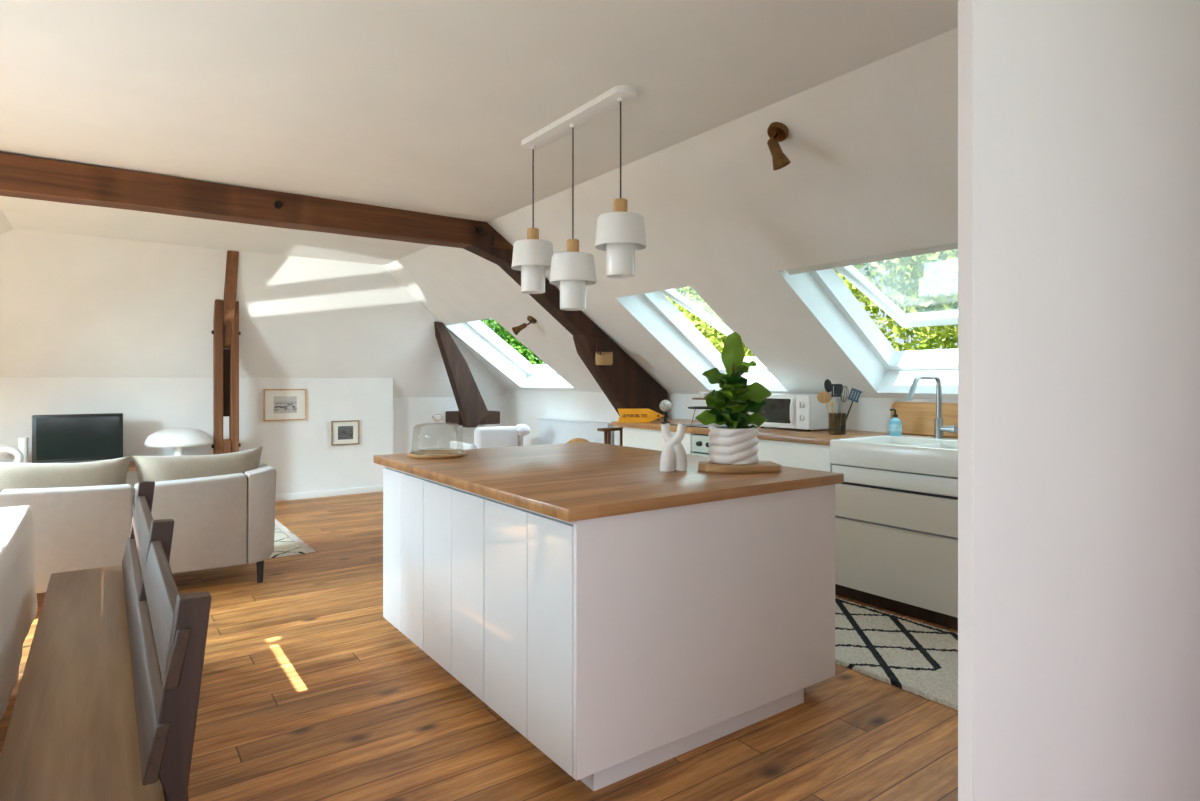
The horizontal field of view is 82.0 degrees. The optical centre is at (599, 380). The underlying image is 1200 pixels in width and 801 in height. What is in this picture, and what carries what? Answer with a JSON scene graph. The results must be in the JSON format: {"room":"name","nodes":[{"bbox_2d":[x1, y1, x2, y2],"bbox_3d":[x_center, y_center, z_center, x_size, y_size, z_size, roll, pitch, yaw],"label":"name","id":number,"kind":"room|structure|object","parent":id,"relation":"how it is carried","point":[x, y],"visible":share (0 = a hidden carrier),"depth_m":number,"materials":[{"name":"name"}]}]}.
{"room":"open-plan kitchen","nodes":[
{"label":"open-plan kitchen","id":0,"kind":"room"},
{"bbox_2d":[0,207,12,235],"bbox_3d":[-3.381,-0.525,1.759,2.386,1.758,10.000,0,0,-36],"label":"wall","id":1,"kind":"structure","parent":0,"point":[5,226],"depth_m":5.42,"materials":[{"name":"white paint"}]},
{"bbox_2d":[0,377,392,494],"bbox_3d":[-4.806,0.634,6.767,5.480,1.335,0.400,0,0,-36],"label":"wall","id":2,"kind":"structure","parent":0,"point":[303,457],"depth_m":7.31,"materials":[{"name":"white paint"}]},
{"bbox_2d":[264,389,305,420],"bbox_3d":[-3.421,0.259,7.499,0.428,0.343,0.022,0,0,-36],"label":"picture frame","id":3,"kind":"object","parent":2,"relation":"attached to","point":[279,404],"visible":1,"depth_m":7.49,"materials":[{"name":"brown wood"}]},
{"bbox_2d":[274,396,296,413],"bbox_3d":[-3.420,0.259,7.498,0.231,0.185,0.001,0,0,-36],"label":"photograph","id":4,"kind":"object","parent":3,"relation":"attached to","point":[282,404],"depth_m":7.50},
{"bbox_2d":[276,485,382,501],"bbox_3d":[-3.155,1.264,7.696,1.725,0.075,0.015,0,0,-36],"label":"baseboard","id":5,"kind":"structure","parent":2,"relation":"attached to","point":[370,489],"depth_m":7.76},
{"bbox_2d":[331,420,359,445],"bbox_3d":[-2.903,0.590,7.871,0.309,0.276,0.022,0,0,-36],"label":"picture frame","id":6,"kind":"object","parent":2,"relation":"attached to","point":[342,432],"visible":1,"depth_m":7.87,"materials":[{"name":"grey wood"}]},
{"bbox_2d":[338,426,352,439],"bbox_3d":[-2.902,0.590,7.870,0.170,0.152,0.001,0,0,-36],"label":"photograph","id":7,"kind":"object","parent":6,"relation":"attached to","point":[344,432],"depth_m":7.87},
{"bbox_2d":[0,229,506,397],"bbox_3d":[-3.924,-0.545,7.031,7.380,1.706,1.200,0,0,-36],"label":"wall","id":8,"kind":"structure","parent":0,"point":[71,305],"depth_m":6.71,"materials":[{"name":"white paint"}]},
{"bbox_2d":[383,265,440,321],"bbox_3d":[-2.073,-0.951,7.818,0.042,0.632,0.952,0,0,31],"label":"trim","id":9,"kind":"structure","parent":8,"relation":"attached to","point":[384,266],"depth_m":7.65,"materials":[{"name":"white paint"}]},
{"bbox_2d":[434,322,499,427],"bbox_3d":[-1.713,-0.068,8.566,0.918,1.259,0.557,0,0,-36],"label":"strut","id":10,"kind":"object","parent":8,"relation":"attached to","point":[473,412],"visible":0.97,"depth_m":8.30,"materials":[{"name":"brown wood"}]},
{"bbox_2d":[393,396,504,453],"bbox_3d":[-1.982,0.752,8.879,1.570,1.100,0.260,0,0,-36],"label":"wall","id":11,"kind":"structure","parent":0,"point":[414,427],"depth_m":8.61,"materials":[{"name":"white paint"}]},
{"bbox_2d":[0,0,957,264],"bbox_3d":[-0.960,-1.308,2.912,3.055,0.120,9.050,0,0,-36],"label":"ceiling","id":12,"kind":"structure","parent":0,"point":[425,106],"depth_m":2.90,"materials":[{"name":"paint"}]},
{"bbox_2d":[511,85,646,310],"bbox_3d":[-0.129,-0.794,3.285,0.224,0.906,0.974,0,0,-36],"label":"pendant lamp","id":13,"kind":"object","parent":12,"relation":"hanging from","point":[620,233],"visible":1,"depth_m":3.20,"materials":[{"name":"white ceramic"}]},
{"bbox_2d":[0,492,957,800],"bbox_3d":[-1.332,1.362,3.229,7.400,0.120,10.200,0,0,-36],"label":"floor","id":14,"kind":"structure","parent":0,"point":[308,692],"depth_m":2.60,"materials":[{"name":"brown wood"}]},
{"bbox_2d":[0,481,211,800],"bbox_3d":[-1.608,0.877,2.231,0.379,0.850,2.300,0,0,-36],"label":"bench","id":15,"kind":"object","parent":14,"relation":"on","point":[94,717],"visible":1,"depth_m":1.72,"materials":[{"name":"brown wood"}]},
{"bbox_2d":[128,462,136,470],"bbox_3d":[-4.567,1.042,6.336,1.765,0.520,0.500,0,0,-36],"label":"bench","id":16,"kind":"object","parent":14,"relation":"on","point":[132,467],"visible":0.02,"depth_m":6.28,"materials":[{"name":"brown wood"}]},
{"bbox_2d":[0,437,27,462],"bbox_3d":[-5.109,0.637,5.895,0.347,0.290,0.115,0,0,-36],"label":"ornament","id":17,"kind":"object","parent":16,"relation":"on","point":[20,452],"visible":0.73,"depth_m":5.93,"materials":[{"name":"ceramic"}]},
{"bbox_2d":[32,413,122,462],"bbox_3d":[-4.672,0.539,6.186,0.650,0.485,0.200,0,0,-38],"label":"television","id":18,"kind":"object","parent":16,"relation":"on","point":[60,438],"visible":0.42,"depth_m":6.14,"materials":[{"name":"black plastic"}]},
{"bbox_2d":[144,428,211,455],"bbox_3d":[-4.033,0.617,6.608,0.554,0.330,0.554,0,0,-36],"label":"mushroom lamp","id":19,"kind":"object","parent":16,"relation":"on","point":[178,438],"visible":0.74,"depth_m":6.43,"materials":[{"name":"white plastic"}]},
{"bbox_2d":[0,447,275,592],"bbox_3d":[-2.985,0.873,4.394,1.539,0.857,0.900,0,0,-36],"label":"sofa","id":20,"kind":"object","parent":14,"relation":"on","point":[221,507],"visible":0.86,"depth_m":4.15,"materials":[{"name":"beige fabric"}]},
{"bbox_2d":[0,456,131,490],"bbox_3d":[-3.170,0.650,4.014,0.743,0.410,0.240,0,0,-36],"label":"cushion","id":21,"kind":"object","parent":20,"relation":"on","point":[111,472],"depth_m":3.97,"materials":[{"name":"beige fabric"}]},
{"bbox_2d":[133,447,262,481],"bbox_3d":[-2.566,0.650,4.448,0.743,0.410,0.240,0,0,-36],"label":"cushion","id":22,"kind":"object","parent":20,"relation":"on","point":[149,468],"depth_m":4.36,"materials":[{"name":"beige fabric"}]},
{"bbox_2d":[211,250,240,454],"bbox_3d":[-3.633,0.029,6.739,0.253,2.545,0.401,0,0,-36],"label":"timber post","id":23,"kind":"object","parent":14,"relation":"on","point":[225,331],"visible":0.85,"depth_m":6.80,"materials":[{"name":"brown wood"}]},
{"bbox_2d":[269,519,315,557],"bbox_3d":[-3.587,1.294,5.346,2.210,0.014,1.836,0,0,-36],"label":"area rug","id":24,"kind":"object","parent":14,"relation":"on","point":[285,544],"visible":0.12,"depth_m":5.44,"materials":[{"name":"fabric"}]},
{"bbox_2d":[0,152,667,419],"bbox_3d":[-2.095,0.024,4.657,6.624,2.556,0.214,0,0,-36],"label":"ceiling beam","id":25,"kind":"structure","parent":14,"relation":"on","point":[625,383],"depth_m":4.65,"materials":[{"name":"brown wood"}]},
{"bbox_2d":[595,341,612,364],"bbox_3d":[0.032,-0.243,5.994,0.164,0.211,0.109,0,0,-36],"label":"hanging basket","id":26,"kind":"object","parent":25,"relation":"hanging from","point":[601,358],"visible":1,"depth_m":5.96,"materials":[{"name":"wicker"}]},
{"bbox_2d":[383,466,426,650],"bbox_3d":[-0.718,0.823,3.523,0.600,0.798,0.558,0,0,-36],"label":"base cabinet","id":27,"kind":"object","parent":14,"relation":"on","point":[403,492],"visible":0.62,"depth_m":3.33,"materials":[{"name":"white paint"}]},
{"bbox_2d":[424,478,488,701],"bbox_3d":[-0.377,0.823,3.047,0.600,0.798,0.610,0,0,-36],"label":"base cabinet","id":28,"kind":"object","parent":14,"relation":"on","point":[453,517],"visible":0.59,"depth_m":2.84,"materials":[{"name":"white paint"}]},
{"bbox_2d":[450,424,529,449],"bbox_3d":[-1.231,0.892,7.781,0.730,0.820,0.660,0,0,-36],"label":"armchair","id":29,"kind":"object","parent":14,"relation":"on","point":[500,436],"visible":0.43,"depth_m":7.54,"materials":[{"name":"white fabric"}]},
{"bbox_2d":[567,438,589,442],"bbox_3d":[-0.174,0.853,5.068,0.400,0.901,0.414,0,0,-7],"label":"dining chair","id":30,"kind":"object","parent":14,"relation":"on","point":[575,440],"visible":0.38,"depth_m":4.87,"materials":[{"name":"brown wood"}]},
{"bbox_2d":[597,427,623,445],"bbox_3d":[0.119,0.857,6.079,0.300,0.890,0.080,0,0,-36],"label":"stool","id":31,"kind":"object","parent":14,"relation":"on","point":[607,431],"visible":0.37,"depth_m":6.05,"materials":[{"name":"brown wood"}]},
{"bbox_2d":[623,427,693,453],"bbox_3d":[0.734,0.848,5.742,0.734,0.909,0.845,0,0,-36],"label":"base cabinet","id":32,"kind":"object","parent":14,"relation":"on","point":[632,437],"visible":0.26,"depth_m":5.60,"materials":[{"name":"white wood"}]},
{"bbox_2d":[484,484,834,780],"bbox_3d":[0.268,0.823,2.741,1.290,0.798,0.632,0,0,-36],"label":"base cabinet","id":33,"kind":"object","parent":14,"relation":"on","point":[609,641],"visible":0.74,"depth_m":2.38,"materials":[{"name":"white paint"}]},
{"bbox_2d":[580,689,803,790],"bbox_3d":[-0.096,1.262,3.187,1.040,0.080,1.710,0,0,-36],"label":"plinth","id":34,"kind":"object","parent":14,"relation":"on","point":[615,773],"visible":0.36,"depth_m":2.43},
{"bbox_2d":[691,434,709,456],"bbox_3d":[1.077,0.799,5.090,0.656,0.805,0.597,0,0,-36],"label":"oven","id":35,"kind":"object","parent":14,"relation":"on","point":[699,442],"visible":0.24,"depth_m":5.09,"materials":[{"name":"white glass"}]},
{"bbox_2d":[756,439,835,593],"bbox_3d":[1.518,0.848,4.649,0.734,0.909,0.615,0,0,-36],"label":"base cabinet","id":36,"kind":"object","parent":14,"relation":"on","point":[788,454],"visible":0.03,"depth_m":4.39,"materials":[{"name":"white wood"}]},
{"bbox_2d":[832,464,957,629],"bbox_3d":[1.964,0.904,4.021,0.740,0.795,0.915,0,0,-36],"label":"base cabinet","id":37,"kind":"object","parent":14,"relation":"on","point":[896,532],"visible":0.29,"depth_m":3.83,"materials":[{"name":"white wood"}]},
{"bbox_2d":[835,597,957,709],"bbox_3d":[1.274,1.290,3.597,0.803,0.019,1.648,0,0,-36],"label":"kitchen rug","id":38,"kind":"object","parent":14,"relation":"on","point":[918,658],"visible":0.41,"depth_m":3.28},
{"bbox_3d":[2.488,0.848,3.296,0.734,0.909,1.055,0,0,-36],"label":"cabinet","id":39,"kind":"object","parent":14,"relation":"on","visible":0},
{"bbox_2d":[612,419,957,445],"bbox_3d":[1.611,0.372,4.540,0.781,0.040,4.100,0,0,-36],"label":"countertop","id":40,"kind":"structure","parent":39,"relation":"on","point":[821,436],"depth_m":4.72,"materials":[{"name":"brown wood"}]},
{"bbox_2d":[618,409,663,422],"bbox_3d":[0.344,0.292,5.810,0.394,0.118,0.021,0,0,0],"label":"arrow sign","id":41,"kind":"object","parent":40,"relation":"on","point":[626,415],"visible":0.99,"depth_m":5.80,"materials":[{"name":"yellow wood"}]},
{"bbox_2d":[659,400,670,422],"bbox_3d":[0.546,0.255,5.758,0.100,0.195,0.100,0,0,-36],"label":"globe ornament","id":42,"kind":"object","parent":40,"relation":"on","point":[665,405],"visible":0.95,"depth_m":5.73,"materials":[{"name":"stone"}]},
{"bbox_2d":[671,423,759,427],"bbox_3d":[0.933,0.348,5.407,0.500,0.007,0.580,0,0,-36],"label":"cooktop","id":43,"kind":"object","parent":40,"relation":"in","point":[701,425],"visible":0.37,"depth_m":5.36,"materials":[{"name":"glass"}]},
{"bbox_2d":[688,398,712,423],"bbox_3d":[0.854,0.238,5.449,0.320,0.210,0.320,0,0,-36],"label":"tiered stand","id":44,"kind":"object","parent":43,"relation":"on","point":[693,407],"visible":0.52,"depth_m":5.36,"materials":[{"name":"black metal"}]},
{"bbox_2d":[688,406,712,408],"bbox_3d":[0.854,0.211,5.449,0.320,0.012,0.320,0,0,-36],"label":"tray","id":45,"kind":"object","parent":44,"relation":"on","point":[694,407],"depth_m":5.35,"materials":[{"name":"white metal"}]},
{"bbox_2d":[699,392,708,397],"bbox_3d":[0.819,0.110,5.449,0.080,0.046,0.080,0,0,-36],"label":"bowl","id":46,"kind":"object","parent":44,"relation":"on","point":[701,394],"visible":0.85,"depth_m":5.42,"materials":[{"name":"white ceramic"}]},
{"bbox_2d":[755,394,835,430],"bbox_3d":[1.413,0.225,5.050,0.357,0.255,0.500,0,0,-36],"label":"microwave","id":47,"kind":"object","parent":40,"relation":"on","point":[791,411],"visible":0.84,"depth_m":4.87,"materials":[{"name":"white plastic"}]},
{"bbox_2d":[828,413,845,434],"bbox_3d":[1.567,0.281,4.558,0.114,0.140,0.114,0,0,-36],"label":"jar","id":48,"kind":"object","parent":40,"relation":"on","point":[836,421],"visible":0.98,"depth_m":4.51,"materials":[{"name":"brown glass"}]},
{"bbox_2d":[817,391,832,412],"bbox_3d":[1.505,0.203,4.604,0.108,0.275,0.036,0,0,19],"label":"wooden spoon","id":49,"kind":"object","parent":48,"relation":"in","point":[823,397],"visible":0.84,"depth_m":4.60,"materials":[{"name":"brown wood"}]},
{"bbox_2d":[824,379,831,411],"bbox_3d":[1.520,0.164,4.553,0.082,0.352,0.016,0,0,2],"label":"serving spoon","id":50,"kind":"object","parent":48,"relation":"in","point":[827,384],"visible":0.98,"depth_m":4.55,"materials":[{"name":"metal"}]},
{"bbox_2d":[831,384,841,412],"bbox_3d":[1.556,0.179,4.543,0.070,0.321,0.018,0,0,0],"label":"spatula","id":51,"kind":"object","parent":48,"relation":"in","point":[836,390],"visible":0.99,"depth_m":4.54,"materials":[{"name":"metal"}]},
{"bbox_2d":[836,385,842,412],"bbox_3d":[1.585,0.181,4.573,0.054,0.316,0.018,0,0,-1],"label":"spatula","id":52,"kind":"object","parent":48,"relation":"in","point":[842,385],"visible":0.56,"depth_m":4.57,"materials":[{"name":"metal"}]},
{"bbox_2d":[840,386,848,412],"bbox_3d":[1.610,0.185,4.553,0.057,0.310,0.056,0,0,-36],"label":"whisk","id":53,"kind":"object","parent":48,"relation":"in","point":[843,401],"visible":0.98,"depth_m":4.55,"materials":[{"name":"metal"}]},
{"bbox_2d":[846,388,861,419],"bbox_3d":[1.653,0.193,4.541,0.142,0.296,0.013,0,0,8],"label":"slotted turner","id":54,"kind":"object","parent":48,"relation":"in","point":[852,389],"visible":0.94,"depth_m":4.54,"materials":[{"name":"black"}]},
{"bbox_2d":[830,435,957,477],"bbox_3d":[1.885,0.423,4.028,0.700,0.142,0.812,0,0,-36],"label":"farmhouse sink","id":55,"kind":"object","parent":40,"relation":"in","point":[904,453],"visible":0.8,"depth_m":3.88,"materials":[{"name":"white ceramic"}]},
{"bbox_2d":[888,408,901,435],"bbox_3d":[1.899,0.264,4.439,0.082,0.177,0.082,0,0,-36],"label":"soap bottle","id":56,"kind":"object","parent":55,"relation":"on","point":[895,424],"visible":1,"depth_m":4.41,"materials":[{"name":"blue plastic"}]},
{"bbox_2d":[890,402,957,437],"bbox_3d":[2.125,0.245,4.438,0.056,0.211,0.545,0,0,-36],"label":"chopping board","id":57,"kind":"object","parent":40,"relation":"on","point":[917,418],"visible":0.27,"depth_m":4.47,"materials":[{"name":"brown wood"}]},
{"bbox_2d":[907,374,957,438],"bbox_3d":[1.980,0.155,4.122,0.370,0.395,0.134,0,0,-36],"label":"kitchen faucet","id":58,"kind":"object","parent":40,"relation":"on","point":[939,428],"visible":1,"depth_m":4.22,"materials":[{"name":"metal"}]},
{"bbox_3d":[-2.130,0.933,1.691,0.910,0.738,2.730,0,0,-36],"label":"dining table","id":59,"kind":"object","parent":14,"relation":"on","visible":0},
{"bbox_2d":[0,505,37,719],"bbox_3d":[-2.132,0.792,1.689,1.008,0.471,2.845,0,0,-36],"label":"tablecloth","id":60,"kind":"object","parent":59,"relation":"on","point":[18,595],"visible":1,"depth_m":2.50,"materials":[{"name":"fabric"}]},
{"bbox_3d":[0.161,0.823,3.399,0.680,0.798,1.785,0,0,-36],"label":"kitchen island","id":61,"kind":"object","parent":14,"relation":"on","visible":0},
{"bbox_2d":[373,442,843,521],"bbox_3d":[-0.081,0.404,3.216,1.362,0.040,1.850,0,0,-36],"label":"island countertop","id":62,"kind":"structure","parent":61,"relation":"on","point":[569,482],"depth_m":2.72,"materials":[{"name":"brown wood"}]},
{"bbox_2d":[408,414,465,458],"bbox_3d":[-0.833,0.276,3.538,0.290,0.217,0.290,0,0,-36],"label":"cake dome","id":63,"kind":"object","parent":62,"relation":"on","point":[436,453],"visible":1,"depth_m":3.49,"materials":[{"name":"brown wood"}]},
{"bbox_2d":[660,423,686,471],"bbox_3d":[0.315,0.284,2.949,0.119,0.207,0.070,0,0,1],"label":"vase","id":64,"kind":"object","parent":62,"relation":"on","point":[673,455],"visible":1,"depth_m":2.93,"materials":[{"name":"ceramic"}]},
{"bbox_2d":[698,460,781,472],"bbox_3d":[0.594,0.368,2.983,0.344,0.030,0.223,0,0,0],"label":"serving board","id":65,"kind":"object","parent":62,"relation":"on","point":[761,466],"visible":0.93,"depth_m":2.88,"materials":[{"name":"brown wood"}]},
{"bbox_2d":[708,426,758,464],"bbox_3d":[0.579,0.277,2.993,0.214,0.152,0.214,0,0,-36],"label":"plant pot","id":66,"kind":"object","parent":65,"relation":"on","point":[727,446],"visible":0.97,"depth_m":2.90,"materials":[{"name":"ceramic"}]},
{"bbox_2d":[695,332,771,428],"bbox_3d":[0.576,0.013,2.978,0.226,0.448,0.273,0,0,-45],"label":"leaf plant","id":67,"kind":"object","parent":66,"relation":"on","point":[731,405],"visible":0.94,"depth_m":2.97,"materials":[{"name":"green plant"}]},
{"bbox_2d":[386,27,957,399],"bbox_3d":[0.898,-0.620,4.829,2.362,1.796,10.000,0,0,-36],"label":"wall","id":68,"kind":"structure","parent":0,"point":[871,149],"depth_m":3.95,"materials":[{"name":"white paint"}]},
{"bbox_2d":[445,318,573,387],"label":"window","id":69,"kind":"structure","parent":68,"relation":"in","point":[476,334],"depth_m":8.52,"materials":[{"name":"white"}]},
{"bbox_2d":[512,316,536,334],"bbox_3d":[-0.724,-0.532,6.620,0.240,0.190,0.100,0,0,-27],"label":"wall spotlight","id":70,"kind":"object","parent":68,"relation":"attached to","point":[517,329],"visible":1,"depth_m":6.61,"materials":[{"name":"gold metal"}]},
{"bbox_2d":[615,285,787,391],"bbox_3d":[0.886,-0.418,5.466,1.276,1.000,0.870,0,0,-36],"label":"window","id":71,"kind":"structure","parent":68,"relation":"in","point":[653,310],"depth_m":5.77,"materials":[{"name":"white"}]},
{"bbox_2d":[767,122,790,170],"bbox_3d":[0.833,-1.087,3.208,0.114,0.220,0.108,0,0,26],"label":"wall spotlight","id":72,"kind":"object","parent":68,"relation":"attached to","point":[778,132],"visible":1,"depth_m":3.18,"materials":[{"name":"gold metal"}]},
{"bbox_2d":[778,242,957,393],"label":"window","id":73,"kind":"structure","parent":68,"relation":"in","point":[819,287],"depth_m":4.49,"materials":[{"name":"white"}]},
{"bbox_2d":[505,390,957,445],"bbox_3d":[1.584,0.707,5.383,0.150,1.190,10.100,0,0,-36],"label":"wall","id":74,"kind":"structure","parent":0,"point":[525,407],"depth_m":7.50,"materials":[{"name":"white paint"}]},
{"bbox_2d":[538,417,611,444],"bbox_3d":[-0.299,0.872,7.798,0.093,0.860,1.428,0,0,-36],"label":"radiator","id":75,"kind":"object","parent":74,"relation":"attached to","point":[550,430],"visible":0.32,"depth_m":7.83,"materials":[{"name":"metal"}]},
{"bbox_2d":[539,417,611,423],"bbox_3d":[-0.304,0.447,7.794,0.080,0.010,1.428,0,0,-36],"label":"grille","id":76,"kind":"object","parent":75,"relation":"attached to","point":[541,419],"depth_m":7.86,"materials":[{"name":"metal"}]},
{"bbox_2d":[958,0,1199,800],"bbox_3d":[1.911,0.027,2.127,3.115,2.550,0.028,0,0,-36],"label":"wall partition","id":77,"kind":"structure","parent":0,"point":[1079,120],"depth_m":1.47,"materials":[{"name":"white paint"}]},
{"label":"outside","id":78,"kind":"structure","parent":0,"visible":0},
{"bbox_3d":[-0.618,4.552,18.017,100.000,0.100,90.000,0,0,-36],"label":"ground","id":79,"kind":"structure","parent":78,"visible":0},
{"bbox_2d":[481,319,536,362],"bbox_3d":[-1.706,-1.682,22.639,5.155,12.374,4.631,0,0,-5],"label":"tree","id":80,"kind":"object","parent":79,"relation":"on","point":[483,321],"visible":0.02,"depth_m":22.07,"materials":[{"name":"green plant"}]},
{"bbox_2d":[480,318,545,364],"bbox_3d":[-1.702,0.265,16.794,4.575,8.484,4.030,0,0,-42],"label":"tree","id":81,"kind":"object","parent":79,"relation":"on","point":[517,345],"visible":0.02,"depth_m":15.91,"materials":[{"name":"green plant"}]},
{"bbox_2d":[665,269,839,356],"bbox_3d":[2.152,0.796,13.247,4.633,7.421,4.403,0,0,-36],"label":"tree","id":82,"kind":"object","parent":79,"relation":"on","point":[715,337],"visible":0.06,"depth_m":12.27,"materials":[{"name":"green plant"}]},
{"bbox_2d":[833,249,957,350],"bbox_3d":[4.639,0.523,8.514,4.260,7.968,4.420,0,0,-29],"label":"tree","id":83,"kind":"object","parent":79,"relation":"on","point":[943,271],"visible":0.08,"depth_m":8.27,"materials":[{"name":"green plant"}]},
{"bbox_2d":[880,250,957,347],"bbox_3d":[7.493,-1.673,13.620,4.819,12.357,4.573,0,0,-1],"label":"tree","id":84,"kind":"object","parent":79,"relation":"on","point":[930,305],"visible":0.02,"depth_m":13.77,"materials":[{"name":"green plant"}]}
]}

